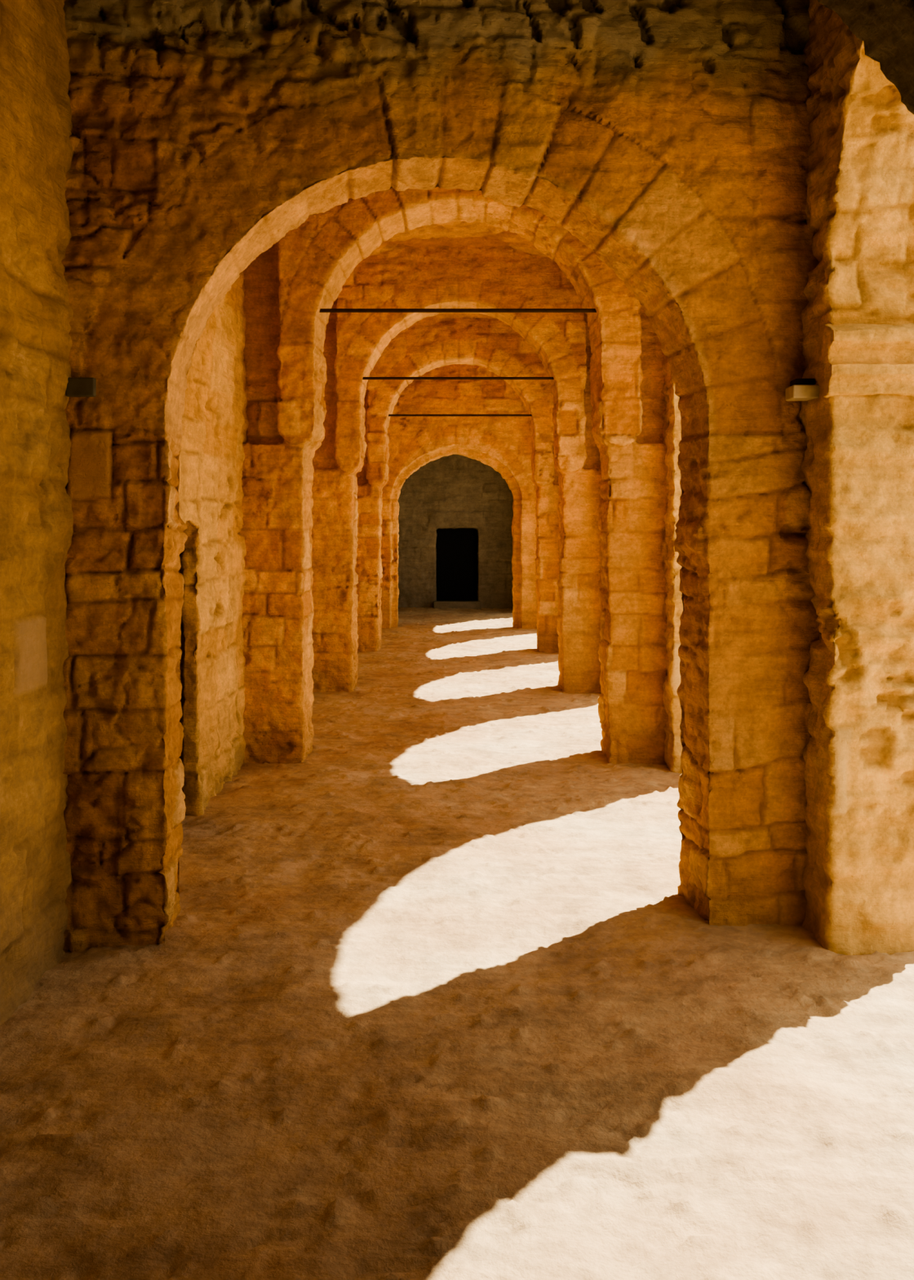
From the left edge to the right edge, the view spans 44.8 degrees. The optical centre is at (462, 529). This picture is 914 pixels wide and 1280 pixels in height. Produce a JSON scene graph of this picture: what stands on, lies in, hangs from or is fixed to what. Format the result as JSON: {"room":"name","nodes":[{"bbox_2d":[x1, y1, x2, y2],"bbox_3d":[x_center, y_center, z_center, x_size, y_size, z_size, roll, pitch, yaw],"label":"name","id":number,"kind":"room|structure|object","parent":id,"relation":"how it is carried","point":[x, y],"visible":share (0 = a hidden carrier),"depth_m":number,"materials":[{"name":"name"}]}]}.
{"room":"stone arcade walkway","nodes":[
{"label":"stone arcade walkway","id":0,"kind":"room"},
{"bbox_2d":[0,0,312,1025],"bbox_3d":[-1.815,-0.623,10.406,0.548,4.935,29.271,0,0,0],"label":"wall","id":1,"kind":"structure","parent":0,"point":[37,154],"depth_m":4.22,"materials":[{"name":"stone"}]},
{"bbox_2d":[397,453,513,608],"bbox_3d":[-0.050,-0.628,24.184,4.151,4.925,0.707,0,0,0],"label":"wall","id":2,"kind":"structure","parent":0,"point":[453,491],"depth_m":23.90,"materials":[{"name":"grey stone"}]},
{"bbox_2d":[436,528,478,600],"bbox_3d":[-0.100,0.820,24.160,0.900,1.700,0.080,0,0,0],"label":"door","id":3,"kind":"structure","parent":2,"relation":"in","point":[457,562],"depth_m":24.12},
{"bbox_2d":[0,607,913,1279],"bbox_3d":[-0.150,1.690,10.500,5.100,0.081,29.400,0,0,0],"label":"floor","id":4,"kind":"structure","parent":0,"point":[433,993],"depth_m":3.63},
{"bbox_2d":[61,0,820,952],"bbox_3d":[-0.150,-0.629,4.793,3.410,4.931,0.509,0,0,-6],"label":"stone arch","id":5,"kind":"object","parent":4,"relation":"on","point":[672,139],"visible":0.81,"depth_m":4.62,"materials":[{"name":"stone"}]},
{"bbox_2d":[65,377,96,396],"bbox_3d":[-1.518,-0.568,4.415,0.115,0.075,0.030,0,0,0],"label":"junction box","id":6,"kind":"object","parent":5,"relation":"attached to","point":[76,387],"visible":1,"depth_m":4.40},
{"bbox_2d":[785,378,820,400],"bbox_3d":[1.430,-0.588,4.640,0.120,0.085,0.120,0,0,0],"label":"wall lamp","id":7,"kind":"object","parent":5,"relation":"attached to","point":[800,389],"visible":0.91,"depth_m":4.58,"materials":[{"name":"beige plastic"}]},
{"bbox_2d":[240,186,668,764],"bbox_3d":[-0.050,-0.638,8.209,3.453,4.895,0.663,0,0,0],"label":"stone arch","id":8,"kind":"object","parent":4,"relation":"on","point":[304,273],"visible":0.41,"depth_m":8.02,"materials":[{"name":"stone"}]},
{"bbox_2d":[320,308,596,312],"bbox_3d":[-0.020,-1.580,7.990,2.080,0.028,0.028,0,0,0],"label":"rod","id":9,"kind":"object","parent":8,"relation":"attached to","point":[322,310],"visible":0.82,"depth_m":7.98,"materials":[{"name":"black metal"}]},
{"bbox_2d":[311,245,601,693],"bbox_3d":[-0.045,-0.634,11.782,3.456,4.907,0.658,0,0,0],"label":"stone arch","id":10,"kind":"object","parent":4,"relation":"on","point":[464,277],"visible":0.52,"depth_m":11.56,"materials":[{"name":"stone"}]},
{"bbox_2d":[362,377,554,379],"bbox_3d":[-0.020,-1.580,11.560,2.080,0.028,0.028,0,0,0],"label":"rod","id":11,"kind":"object","parent":10,"relation":"attached to","point":[364,378],"visible":1,"depth_m":11.55,"materials":[{"name":"black metal"}]},
{"bbox_2d":[434,600,480,609],"bbox_3d":[-0.100,1.620,23.740,1.000,0.180,0.280,0,0,0],"label":"stone step","id":12,"kind":"structure","parent":4,"relation":"on","point":[437,604],"depth_m":23.60,"materials":[{"name":"stone"}]},
{"bbox_2d":[355,316,559,653],"bbox_3d":[-0.056,-0.639,15.520,3.469,4.896,0.665,0,0,0],"label":"stone arch","id":13,"kind":"object","parent":4,"relation":"on","point":[430,344],"visible":0.47,"depth_m":15.24,"materials":[{"name":"stone"}]},
{"bbox_2d":[388,414,532,416],"bbox_3d":[-0.020,-1.580,15.300,2.080,0.028,0.028,0,0,0],"label":"rod","id":14,"kind":"object","parent":13,"relation":"attached to","point":[388,415],"visible":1,"depth_m":15.29,"materials":[{"name":"black metal"}]},
{"bbox_2d":[380,364,537,628],"bbox_3d":[-0.053,-0.628,19.126,3.456,4.923,0.520,0,0,0],"label":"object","id":15,"kind":"structure","parent":0,"point":[504,444],"depth_m":18.91,"materials":[{"name":"stone"}]},
{"bbox_2d":[368,220,548,319],"bbox_3d":[-0.069,-2.924,10.401,4.042,1.059,29.255,0,0,0],"label":"ceiling","id":16,"kind":"structure","parent":0,"point":[452,233],"depth_m":11.15,"materials":[{"name":"stone"}]},
{"bbox_2d":[600,0,913,955],"bbox_3d":[1.695,-0.622,10.398,0.529,4.950,29.260,0,0,0],"label":"wall","id":17,"kind":"structure","parent":0,"point":[857,465],"depth_m":4.44,"materials":[{"name":"stone"}]},
{"bbox_2d":[817,0,913,114],"bbox_3d":[1.199,-1.570,2.772,0.753,2.105,0.336,0,0,0],"label":"arch","id":18,"kind":"object","parent":17,"relation":"attached to","point":[886,28],"visible":1,"depth_m":2.82,"materials":[{"name":"stone"}]},
{"bbox_2d":[822,323,913,398],"bbox_3d":[1.696,-0.679,4.404,0.490,0.306,0.129,0,0,0],"label":"trim","id":19,"kind":"structure","parent":17,"relation":"attached to","point":[860,359],"depth_m":4.39,"materials":[{"name":"stone"}]}
]}

